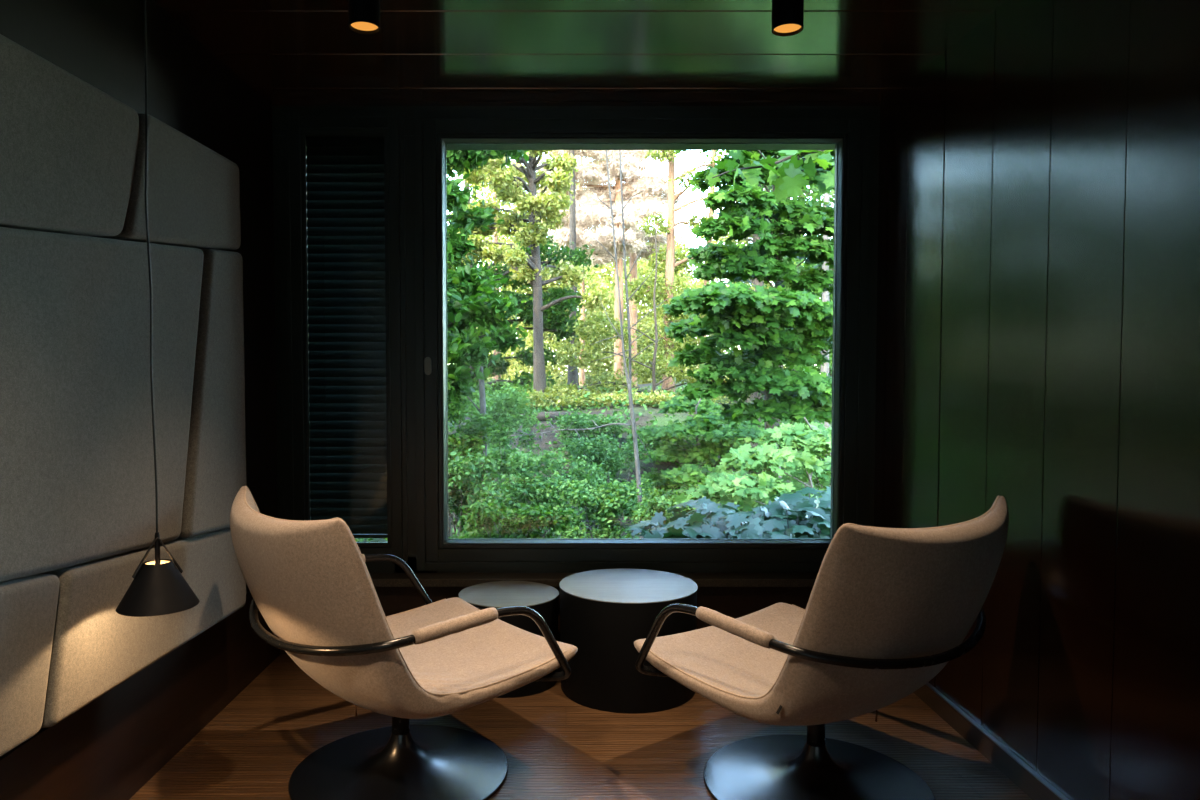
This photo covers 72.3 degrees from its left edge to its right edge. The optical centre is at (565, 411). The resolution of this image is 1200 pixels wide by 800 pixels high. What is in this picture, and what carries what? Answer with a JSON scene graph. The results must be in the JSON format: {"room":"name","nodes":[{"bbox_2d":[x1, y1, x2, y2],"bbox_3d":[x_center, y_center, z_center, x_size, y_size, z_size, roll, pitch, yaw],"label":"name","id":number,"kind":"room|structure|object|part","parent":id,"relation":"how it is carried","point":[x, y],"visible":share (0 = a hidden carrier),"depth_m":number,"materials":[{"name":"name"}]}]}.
{"room":"sitting room","nodes":[
{"label":"sitting room","id":0,"kind":"room"},
{"bbox_2d":[0,0,277,730],"bbox_3d":[-1.337,-0.117,0.428,0.150,2.800,6.465,0,2,0],"label":"wall","id":1,"kind":"structure","parent":0,"point":[100,43],"depth_m":2.84,"materials":[{"name":"black paint"}]},
{"bbox_2d":[0,574,59,756],"bbox_3d":[-1.198,0.489,1.115,0.123,0.474,1.491,0,2,0],"label":"wall panel","id":2,"kind":"object","parent":1,"relation":"attached to","point":[28,604],"visible":0.94,"depth_m":1.72,"materials":[{"name":"grey fabric"}]},
{"bbox_2d":[0,34,138,235],"bbox_3d":[-1.200,-0.498,1.274,0.119,0.551,1.885,0,2,0],"label":"wall panel","id":3,"kind":"object","parent":1,"relation":"attached to","point":[68,147],"visible":0.94,"depth_m":1.85,"materials":[{"name":"grey fabric"}]},
{"bbox_2d":[0,227,203,581],"bbox_3d":[-1.200,-0.028,1.481,0.121,0.885,2.262,0,2,0],"label":"wall panel","id":4,"kind":"object","parent":1,"relation":"attached to","point":[77,472],"visible":1,"depth_m":1.96,"materials":[{"name":"grey fabric"}]},
{"bbox_2d":[0,591,279,799],"bbox_3d":[-1.266,1.001,0.511,0.032,0.360,6.145,0,2,0],"label":"trim","id":5,"kind":"structure","parent":1,"relation":"attached to","point":[113,745],"depth_m":2.42,"materials":[{"name":"brown wood"}]},
{"bbox_2d":[40,527,245,727],"bbox_3d":[-1.194,0.531,2.350,0.131,0.363,1.108,0,2,0],"label":"wall panel","id":6,"kind":"object","parent":1,"relation":"attached to","point":[96,648],"visible":0.64,"depth_m":2.07,"materials":[{"name":"grey fabric"}]},
{"bbox_2d":[90,113,240,249],"bbox_3d":[-1.192,-0.655,2.486,0.135,0.374,0.727,0,2,0],"label":"wall panel","id":7,"kind":"object","parent":1,"relation":"attached to","point":[193,191],"visible":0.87,"depth_m":2.40,"materials":[{"name":"grey fabric"}]},
{"bbox_2d":[178,249,245,537],"bbox_3d":[-1.190,-0.070,2.654,0.139,0.946,0.450,0,2,0],"label":"wall panel","id":8,"kind":"object","parent":1,"relation":"attached to","point":[216,454],"visible":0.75,"depth_m":2.63,"materials":[{"name":"grey fabric"}]},
{"bbox_2d":[272,106,879,653],"bbox_3d":[0.043,-0.266,3.658,2.810,2.850,0.240,0,2,0],"label":"window frame","id":9,"kind":"structure","parent":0,"point":[277,111],"depth_m":3.57,"materials":[{"name":"black paint"}]},
{"bbox_2d":[284,112,407,562],"bbox_3d":[-0.951,-0.312,3.601,0.514,1.947,0.110,0,2,0],"label":"window","id":10,"kind":"structure","parent":9,"relation":"in","point":[295,144],"depth_m":3.54,"materials":[{"name":"black paint"}]},
{"bbox_2d":[306,138,386,537],"bbox_3d":[-0.951,-0.324,3.612,0.364,1.773,0.043,0,2,0],"label":"blind","id":11,"kind":"object","parent":10,"relation":"attached to","point":[345,188],"visible":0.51,"depth_m":3.60,"materials":[{"name":"grey metal"}]},
{"bbox_3d":[-1.061,-0.326,3.608,0.002,1.746,0.002,0,2,0],"label":"cord","id":12,"kind":"part","parent":11,"relation":"part of","materials":[{"name":"black fabric"}]},
{"bbox_3d":[-0.951,-1.198,3.578,0.364,0.024,0.043,0,2,0],"label":"head rail","id":13,"kind":"part","parent":11,"relation":"part of","materials":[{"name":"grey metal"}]},
{"bbox_3d":[-0.951,0.553,3.645,0.364,0.017,0.022,0,2,0],"label":"rail","id":14,"kind":"part","parent":11,"relation":"part of","materials":[{"name":"grey metal"}]},
{"bbox_3d":[-0.842,-0.326,3.608,0.002,1.746,0.002,0,2,0],"label":"cord","id":15,"kind":"part","parent":11,"relation":"part of","materials":[{"name":"black fabric"}]},
{"bbox_2d":[369,573,817,586],"bbox_3d":[0.043,0.727,3.544,2.600,0.033,0.123,0,2,0],"label":"window sill","id":16,"kind":"structure","parent":9,"relation":"on","point":[378,579],"depth_m":3.48,"materials":[{"name":"stone"}]},
{"bbox_2d":[413,110,870,570],"bbox_3d":[0.327,-0.299,3.596,1.964,1.992,0.120,0,2,0],"label":"window","id":17,"kind":"structure","parent":9,"relation":"in","point":[851,139],"depth_m":3.55,"materials":[{"name":"black paint"}]},
{"bbox_3d":[-0.597,-0.197,3.544,0.032,0.078,0.008,0,2,0],"label":"latch plate","id":18,"kind":"part","parent":17,"relation":"part of","materials":[{"name":"grey metal"}]},
{"bbox_2d":[154,0,1005,105],"bbox_3d":[0.043,-1.311,0.525,3.010,0.380,6.750,0,2,0],"label":"ceiling","id":19,"kind":"structure","parent":0,"point":[290,52],"depth_m":2.91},
{"bbox_2d":[116,0,199,616],"bbox_3d":[-0.969,-0.383,1.917,0.179,1.692,0.179,0,2,0],"label":"pendant lamp","id":20,"kind":"object","parent":19,"relation":"hanging from","point":[157,588],"visible":1,"depth_m":1.91,"materials":[{"name":"black painted metal"},{"name":"black leather"}]},
{"bbox_3d":[-0.974,-0.458,1.914,0.017,1.502,0.005,0,2,0],"label":"cord","id":21,"kind":"part","parent":20,"relation":"part of","materials":[{"name":"black rubber"}]},
{"bbox_3d":[-0.969,0.409,1.947,0.179,0.106,0.179,0,2,0],"label":"lamp shade","id":22,"kind":"part","parent":20,"relation":"part of","materials":[{"name":"black metal"}]},
{"bbox_2d":[348,0,379,33],"bbox_3d":[-0.556,-1.152,2.257,0.085,0.190,0.085,0,2,0],"label":"ceiling spotlight","id":23,"kind":"object","parent":19,"relation":"attached to","point":[363,15],"visible":1,"depth_m":2.23,"materials":[{"name":"black metal"}]},
{"bbox_2d":[772,0,803,35],"bbox_3d":[0.611,-1.150,2.257,0.085,0.195,0.085,0,2,0],"label":"ceiling spotlight","id":24,"kind":"object","parent":19,"relation":"attached to","point":[787,15],"visible":1,"depth_m":2.23,"materials":[{"name":"black metal"}]},
{"bbox_2d":[129,654,1031,799],"bbox_3d":[0.043,1.244,0.431,3.110,0.120,6.365,0,2,0],"label":"floor","id":25,"kind":"structure","parent":0,"point":[555,747],"depth_m":2.72,"materials":[{"name":"brown wood"}]},
{"bbox_2d":[230,486,577,799],"bbox_3d":[-0.521,0.671,2.477,0.872,0.869,0.904,-2,3,-37],"label":"lounge chair","id":26,"kind":"object","parent":25,"relation":"on","point":[310,582],"visible":1,"depth_m":2.27,"materials":[{"name":"beige fabric"}]},
{"bbox_3d":[-0.532,0.656,2.467,0.753,0.279,0.896,-2,3,-37],"label":"arm frame","id":27,"kind":"part","parent":26,"relation":"part of","materials":[{"name":"black metal"}]},
{"bbox_2d":[458,581,558,697],"bbox_3d":[-0.228,0.900,3.282,0.400,0.350,0.400,0,2,0],"label":"drum side table","id":28,"kind":"object","parent":25,"relation":"on","point":[543,598],"visible":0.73,"depth_m":3.18,"materials":[{"name":"black paint"}]},
{"bbox_2d":[559,568,697,713],"bbox_3d":[0.242,0.875,3.204,0.536,0.405,0.536,0,2,0],"label":"drum side table","id":29,"kind":"object","parent":25,"relation":"on","point":[603,612],"visible":0.89,"depth_m":2.99,"materials":[{"name":"black paint"}]},
{"bbox_2d":[634,495,1008,799],"bbox_3d":[0.751,0.674,2.394,0.904,0.869,0.872,-2,3,-38],"label":"lounge chair","id":30,"kind":"object","parent":25,"relation":"on","point":[887,610],"visible":1,"depth_m":2.08,"materials":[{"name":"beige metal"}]},
{"bbox_3d":[0.760,0.660,2.382,0.896,0.279,0.753,-2,3,-38],"label":"arm frame","id":31,"kind":"part","parent":30,"relation":"part of","materials":[{"name":"black metal"}]},
{"bbox_2d":[874,0,1199,799],"bbox_3d":[1.423,-0.110,0.267,0.150,2.800,6.788,0,2,0],"label":"wall","id":32,"kind":"structure","parent":0,"point":[1038,341],"depth_m":2.24,"materials":[{"name":"black wood"}]},
{"bbox_2d":[913,682,1068,799],"bbox_3d":[1.341,1.142,0.527,0.019,0.076,6.165,0,2,0],"label":"baseboard","id":33,"kind":"structure","parent":32,"relation":"attached to","point":[1029,781],"depth_m":2.58,"materials":[{"name":"brown wood"}]},
{"label":"outside","id":34,"kind":"structure","parent":0,"visible":0},
{"bbox_2d":[356,375,831,541],"bbox_3d":[4.800,-0.255,28.644,69.600,2.250,49.735,0,2,0],"label":"ground","id":35,"kind":"structure","parent":34,"point":[646,416],"depth_m":12.85,"materials":[{"name":"green plant"}]},
{"bbox_2d":[448,392,500,536],"bbox_3d":[-1.256,0.626,9.046,1.097,1.782,0.747,0,2,0],"label":"shrub","id":36,"kind":"object","parent":35,"relation":"on","point":[470,437],"visible":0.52,"depth_m":8.92,"materials":[{"name":"green plant"}]},
{"bbox_3d":[-1.275,0.958,8.939,0.031,1.122,0.040,0,2,0],"label":"stem","id":37,"kind":"part","parent":36,"relation":"part of","materials":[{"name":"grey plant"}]},
{"bbox_2d":[448,445,511,538],"bbox_3d":[-0.928,0.913,7.274,0.950,1.302,0.673,0,2,3],"label":"shrub","id":38,"kind":"object","parent":35,"relation":"on","point":[471,469],"visible":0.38,"depth_m":7.19,"materials":[{"name":"green plant"}]},
{"bbox_3d":[-0.926,1.052,7.220,0.082,1.023,0.017,2,3,42],"label":"stem","id":39,"kind":"part","parent":38,"relation":"part of","materials":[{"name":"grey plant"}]},
{"bbox_2d":[464,352,507,486],"bbox_3d":[-1.070,0.439,9.624,0.776,2.298,0.100,0,2,0],"label":"snag","id":40,"kind":"object","parent":35,"relation":"on","point":[482,398],"visible":0.31,"depth_m":9.58,"materials":[{"name":"grey wood"}]},
{"bbox_2d":[447,160,526,354],"bbox_3d":[-3.892,-6.675,33.749,5.899,12.010,5.778,0,2,-6],"label":"broadleaf tree","id":41,"kind":"object","parent":35,"relation":"on","point":[475,187],"visible":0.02,"depth_m":32.91,"materials":[{"name":"green plant"}]},
{"bbox_2d":[446,150,528,424],"bbox_3d":[-1.830,-2.082,9.236,3.139,7.342,2.287,0,2,-3],"label":"leafy tree","id":42,"kind":"object","parent":35,"relation":"on","point":[472,289],"visible":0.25,"depth_m":9.04,"materials":[{"name":"green plant"}]},
{"bbox_2d":[447,264,527,382],"bbox_3d":[-3.298,-2.619,26.986,4.755,4.946,3.550,0,2,-3],"label":"sapling","id":43,"kind":"object","parent":35,"relation":"on","point":[489,377],"visible":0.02,"depth_m":26.99,"materials":[{"name":"green plant"}]},
{"bbox_2d":[464,442,519,493],"bbox_3d":[-1.018,0.967,9.883,1.084,1.169,0.853,0,2,0],"label":"shrub","id":44,"kind":"object","parent":35,"relation":"on","point":[495,450],"visible":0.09,"depth_m":9.82,"materials":[{"name":"green plant"}]},
{"bbox_2d":[492,192,500,379],"bbox_3d":[-1.706,-4.944,20.096,3.238,9.001,2.041,0,2,0],"label":"tree","id":45,"kind":"object","parent":35,"relation":"on","point":[495,239],"visible":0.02,"depth_m":19.81,"materials":[{"name":"brown plant"}]},
{"bbox_2d":[463,383,532,405],"bbox_3d":[-1.204,-0.267,14.804,1.944,0.518,1.100,0,2,0],"label":"shrub","id":46,"kind":"object","parent":35,"relation":"on","point":[474,394],"visible":0.18,"depth_m":14.68,"materials":[{"name":"green plant"}]},
{"bbox_2d":[463,384,546,525],"bbox_3d":[-0.868,0.597,10.693,1.140,1.922,0.818,-1,3,-32],"label":"shrub","id":47,"kind":"object","parent":35,"relation":"on","point":[509,413],"visible":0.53,"depth_m":10.57,"materials":[{"name":"green plant"}]},
{"bbox_2d":[487,418,540,537],"bbox_3d":[-0.562,0.823,8.859,0.644,1.516,0.372,-1,2,-19],"label":"shrub","id":48,"kind":"object","parent":35,"relation":"on","point":[502,439],"visible":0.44,"depth_m":8.78,"materials":[{"name":"green plant"}]},
{"bbox_2d":[448,500,582,538],"bbox_3d":[-0.435,1.165,6.677,1.146,0.955,0.746,0,2,9],"label":"shrub","id":49,"kind":"object","parent":35,"relation":"on","point":[543,518],"visible":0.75,"depth_m":6.58,"materials":[{"name":"green plant"}]},
{"bbox_2d":[447,180,598,406],"bbox_3d":[-1.480,-3.493,16.456,4.390,7.079,2.862,0,2,0],"label":"broadleaf tree","id":50,"kind":"object","parent":35,"relation":"on","point":[552,318],"visible":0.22,"depth_m":15.85,"materials":[{"name":"green plant"}]},
{"bbox_2d":[451,150,614,409],"bbox_3d":[-0.697,-4.900,14.611,4.165,9.897,3.426,-1,3,-32],"label":"broadleaf tree","id":51,"kind":"object","parent":35,"relation":"on","point":[528,223],"visible":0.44,"depth_m":13.98,"materials":[{"name":"green plant"}]},
{"bbox_2d":[462,155,613,377],"bbox_3d":[-1.282,-8.533,28.609,6.518,16.012,5.505,0,2,7],"label":"broadleaf tree","id":52,"kind":"object","parent":35,"relation":"on","point":[513,207],"visible":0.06,"depth_m":28.88,"materials":[{"name":"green plant"}]},
{"bbox_2d":[492,444,610,538],"bbox_3d":[-0.200,0.991,8.618,1.381,1.302,1.001,0,2,0],"label":"shrub","id":53,"kind":"object","parent":35,"relation":"on","point":[541,489],"visible":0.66,"depth_m":8.51,"materials":[{"name":"green plant"}]},
{"bbox_2d":[477,237,625,385],"bbox_3d":[-0.581,-2.488,24.129,4.922,5.233,3.634,0,2,-5],"label":"sapling","id":54,"kind":"object","parent":35,"relation":"on","point":[511,370],"visible":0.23,"depth_m":23.82,"materials":[{"name":"green plant"}]},
{"bbox_2d":[521,411,584,420],"bbox_3d":[-0.222,0.074,13.527,1.091,0.150,0.150,0,2,-11],"label":"fallen log","id":55,"kind":"object","parent":35,"relation":"on","point":[541,416],"visible":0.29,"depth_m":13.46,"materials":[{"name":"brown wood"}]},
{"bbox_2d":[518,387,608,410],"bbox_3d":[-0.057,-0.208,14.421,2.055,0.478,1.523,0,2,0],"label":"shrub","id":56,"kind":"object","parent":35,"relation":"on","point":[571,398],"visible":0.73,"depth_m":14.09,"materials":[{"name":"green plant"}]},
{"bbox_2d":[567,150,577,394],"bbox_3d":[0.015,-4.743,18.121,3.229,9.002,2.087,0,2,0],"label":"tree","id":57,"kind":"object","parent":35,"relation":"on","point":[572,376],"visible":0.02,"depth_m":17.82,"materials":[{"name":"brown plant"}]},
{"bbox_2d":[355,375,808,541],"bbox_3d":[2.239,0.398,14.039,13.648,2.210,16.160,0,2,0],"label":"ground cover","id":58,"kind":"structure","parent":35,"relation":"on","point":[617,406],"depth_m":13.25,"materials":[{"name":"green plant"}]},
{"bbox_2d":[579,155,585,390],"bbox_3d":[0.580,-4.745,21.173,2.910,9.004,2.050,0,2,0],"label":"tree","id":59,"kind":"object","parent":35,"relation":"on","point":[581,372],"visible":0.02,"depth_m":20.91,"materials":[{"name":"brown plant"}]},
{"bbox_2d":[548,409,629,458],"bbox_3d":[0.388,0.366,12.264,1.248,0.800,0.933,-1,2,-25],"label":"shrub","id":60,"kind":"object","parent":35,"relation":"on","point":[575,418],"visible":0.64,"depth_m":12.19,"materials":[{"name":"green plant"}]},
{"bbox_2d":[554,455,627,487],"bbox_3d":[0.285,0.900,11.460,1.100,0.674,0.850,1,2,26],"label":"shrub","id":61,"kind":"object","parent":35,"relation":"on","point":[612,474],"visible":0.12,"depth_m":11.38,"materials":[{"name":"green plant"}]},
{"bbox_2d":[513,150,671,538],"bbox_3d":[0.275,-1.101,8.629,1.730,5.512,0.420,0,2,-2],"label":"sapling","id":62,"kind":"object","parent":35,"relation":"on","point":[628,380],"visible":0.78,"depth_m":8.59,"materials":[{"name":"grey plant"}]},
{"bbox_3d":[0.509,-1.927,8.532,0.329,3.409,0.028,0,2,0],"label":"stem","id":63,"kind":"part","parent":62,"relation":"part of","materials":[{"name":"grey plant"}]},
{"bbox_3d":[0.606,-2.014,8.579,0.168,3.684,0.032,0,2,0],"label":"stem","id":64,"kind":"part","parent":62,"relation":"part of","materials":[{"name":"grey plant"}]},
{"bbox_3d":[0.745,0.682,8.633,0.208,1.947,0.054,0,2,0],"label":"stem","id":65,"kind":"part","parent":62,"relation":"part of","materials":[{"name":"grey plant"}]},
{"bbox_2d":[549,474,642,538],"bbox_3d":[0.242,1.145,7.684,0.968,1.092,0.640,0,2,4],"label":"shrub","id":66,"kind":"object","parent":35,"relation":"on","point":[610,502],"visible":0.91,"depth_m":7.59,"materials":[{"name":"green plant"}]},
{"bbox_2d":[546,157,663,378],"bbox_3d":[1.174,-6.638,32.805,6.439,11.772,5.100,0,2,10],"label":"broadleaf tree","id":67,"kind":"object","parent":35,"relation":"on","point":[610,276],"visible":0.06,"depth_m":32.34,"materials":[{"name":"green plant"}]},
{"bbox_2d":[536,150,683,388],"bbox_3d":[0.806,-5.415,18.905,3.961,10.502,2.793,-1,2,-14],"label":"pine tree","id":68,"kind":"object","parent":35,"relation":"on","point":[591,212],"visible":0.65,"depth_m":18.56,"materials":[{"name":"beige plant"}]},
{"bbox_2d":[561,430,660,529],"bbox_3d":[0.504,0.903,10.255,1.276,1.330,0.896,0,2,0],"label":"shrub","id":69,"kind":"object","parent":35,"relation":"on","point":[608,454],"visible":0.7,"depth_m":10.18,"materials":[{"name":"green plant"}]},
{"bbox_2d":[583,389,680,407],"bbox_3d":[1.196,-0.218,14.142,1.807,0.336,1.210,0,2,0],"label":"shrub","id":70,"kind":"object","parent":35,"relation":"on","point":[622,396],"visible":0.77,"depth_m":13.88,"materials":[{"name":"green plant"}]},
{"bbox_2d":[523,228,742,406],"bbox_3d":[1.426,-1.612,15.185,4.609,3.460,2.177,-1,2,-15],"label":"broadleaf tree","id":71,"kind":"object","parent":35,"relation":"on","point":[670,371],"visible":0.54,"depth_m":14.75,"materials":[{"name":"green plant"}]},
{"bbox_2d":[578,246,703,384],"bbox_3d":[2.360,-2.447,25.505,5.087,5.294,3.544,0,2,-4],"label":"sapling","id":72,"kind":"object","parent":35,"relation":"on","point":[609,364],"visible":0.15,"depth_m":25.08,"materials":[{"name":"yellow plant"}]},
{"bbox_2d":[610,151,692,385],"bbox_3d":[1.902,-6.061,20.337,2.929,11.502,2.505,0,2,-11],"label":"pine tree","id":73,"kind":"object","parent":35,"relation":"on","point":[659,239],"visible":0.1,"depth_m":20.42,"materials":[{"name":"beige plant"}]},
{"bbox_2d":[624,495,681,530],"bbox_3d":[0.851,1.198,7.448,0.662,0.896,0.504,0,2,0],"label":"shrub","id":74,"kind":"object","parent":35,"relation":"on","point":[644,513],"visible":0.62,"depth_m":7.34,"materials":[{"name":"green plant"}]},
{"bbox_2d":[608,218,703,372],"bbox_3d":[4.046,-4.677,34.910,6.028,7.847,5.569,2,3,39],"label":"broadleaf tree","id":75,"kind":"object","parent":35,"relation":"on","point":[677,241],"visible":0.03,"depth_m":33.82,"materials":[{"name":"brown plant"}]},
{"bbox_2d":[623,425,698,462],"bbox_3d":[1.496,0.482,12.312,0.918,0.563,1.350,-2,3,-41],"label":"shrub","id":76,"kind":"object","parent":35,"relation":"on","point":[664,442],"visible":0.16,"depth_m":12.08,"materials":[{"name":"green plant"}]},
{"bbox_2d":[611,150,722,391],"bbox_3d":[2.281,-4.318,16.752,2.625,8.603,2.165,0,2,0],"label":"broadleaf tree","id":77,"kind":"object","parent":35,"relation":"on","point":[670,261],"visible":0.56,"depth_m":16.80,"materials":[{"name":"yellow plant"}]},
{"bbox_2d":[636,484,751,525],"bbox_3d":[1.255,1.167,7.838,1.342,0.904,0.854,0,2,9],"label":"shrub","id":78,"kind":"object","parent":35,"relation":"on","point":[654,492],"visible":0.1,"depth_m":7.90,"materials":[{"name":"green plant"}]},
{"bbox_2d":[658,396,735,409],"bbox_3d":[2.524,-0.089,14.213,1.822,0.435,1.397,1,3,32],"label":"shrub","id":79,"kind":"object","parent":35,"relation":"on","point":[719,396],"visible":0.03,"depth_m":13.93,"materials":[{"name":"green plant"}]},
{"bbox_2d":[641,269,754,380],"bbox_3d":[4.796,-2.364,27.163,4.998,4.840,3.595,-1,2,-26],"label":"sapling","id":80,"kind":"object","parent":35,"relation":"on","point":[692,279],"visible":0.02,"depth_m":26.81,"materials":[{"name":"green plant"}]},
{"bbox_2d":[622,395,777,516],"bbox_3d":[1.687,0.452,10.946,1.631,1.942,2.181,-2,3,-42],"label":"shrub","id":81,"kind":"object","parent":35,"relation":"on","point":[707,422],"visible":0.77,"depth_m":10.81,"materials":[{"name":"green plant"}]},
{"bbox_2d":[696,150,715,380],"bbox_3d":[3.208,-4.747,19.111,3.139,9.005,2.087,0,2,-8],"label":"tree","id":82,"kind":"object","parent":35,"relation":"on","point":[713,152],"visible":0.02,"depth_m":18.79,"materials":[{"name":"brown plant"}]},
{"bbox_2d":[629,496,783,538],"bbox_3d":[0.851,1.114,5.033,0.942,1.174,0.970,0,2,0],"label":"bush","id":83,"kind":"object","parent":35,"relation":"on","point":[709,521],"visible":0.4,"depth_m":4.83,"materials":[{"name":"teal plant"}]},
{"bbox_2d":[678,439,781,482],"bbox_3d":[2.352,0.660,11.604,1.627,0.825,1.245,0,2,0],"label":"shrub","id":84,"kind":"object","parent":35,"relation":"on","point":[717,462],"visible":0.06,"depth_m":11.53,"materials":[{"name":"green plant"}]},
{"bbox_2d":[693,184,801,426],"bbox_3d":[3.058,-2.204,12.902,2.137,5.215,1.778,0,2,4],"label":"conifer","id":85,"kind":"object","parent":35,"relation":"on","point":[758,395],"visible":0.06,"depth_m":12.88,"materials":[{"name":"green plant"}]},
{"bbox_2d":[662,150,834,477],"bbox_3d":[2.273,-1.510,8.426,3.064,6.113,1.906,0,2,-7],"label":"maple tree","id":86,"kind":"object","parent":35,"relation":"on","point":[736,314],"visible":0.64,"depth_m":8.25,"materials":[{"name":"green plant"}]},
{"bbox_2d":[684,151,813,368],"bbox_3d":[7.518,-6.633,30.937,6.141,12.472,5.389,0,2,0],"label":"broadleaf tree","id":87,"kind":"object","parent":35,"relation":"on","point":[715,215],"visible":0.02,"depth_m":30.73,"materials":[{"name":"green plant"}]},
{"bbox_2d":[673,417,831,511],"bbox_3d":[1.772,0.927,7.142,1.774,1.669,1.452,0,2,0],"label":"shrub","id":88,"kind":"object","parent":35,"relation":"on","point":[736,487],"visible":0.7,"depth_m":6.77,"materials":[{"name":"green plant"},{"name":"grey bark"}]},
{"bbox_2d":[725,419,782,469],"bbox_3d":[3.012,0.458,12.033,1.559,0.893,1.337,1,2,22],"label":"shrub","id":89,"kind":"object","parent":35,"relation":"on","point":[778,445],"visible":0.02,"depth_m":11.95,"materials":[{"name":"green plant"}]},
{"bbox_2d":[690,150,833,375],"bbox_3d":[5.793,-4.485,17.805,6.114,10.812,5.266,0,2,9],"label":"broadleaf tree","id":90,"kind":"object","parent":35,"relation":"on","point":[809,190],"visible":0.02,"depth_m":17.51,"materials":[{"name":"green plant"}]},
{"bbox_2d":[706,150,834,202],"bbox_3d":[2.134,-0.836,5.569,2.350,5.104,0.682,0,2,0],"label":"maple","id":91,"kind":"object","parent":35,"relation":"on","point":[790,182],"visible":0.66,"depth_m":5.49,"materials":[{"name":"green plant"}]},
{"bbox_2d":[746,486,830,538],"bbox_3d":[1.499,1.143,5.127,0.922,1.306,1.026,0,2,0],"label":"bush","id":92,"kind":"object","parent":35,"relation":"on","point":[791,514],"visible":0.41,"depth_m":4.97,"materials":[{"name":"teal plant"}]},
{"bbox_2d":[764,256,832,376],"bbox_3d":[7.680,-2.703,24.152,5.117,4.721,3.593,1,2,16],"label":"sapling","id":93,"kind":"object","parent":35,"relation":"on","point":[830,299],"visible":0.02,"depth_m":23.59,"materials":[{"name":"green plant"}]},
{"bbox_2d":[789,420,830,489],"bbox_3d":[2.997,0.656,9.585,1.126,1.563,0.798,0,2,10],"label":"shrub","id":94,"kind":"object","parent":35,"relation":"on","point":[822,455],"visible":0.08,"depth_m":9.50,"materials":[{"name":"green plant"}]},
{"bbox_2d":[820,193,830,486],"bbox_3d":[3.456,-2.555,11.238,2.590,7.819,2.103,0,2,0],"label":"tree","id":95,"kind":"object","parent":35,"relation":"on","point":[825,296],"visible":0.02,"depth_m":10.92,"materials":[{"name":"grey plant"}]}
]}

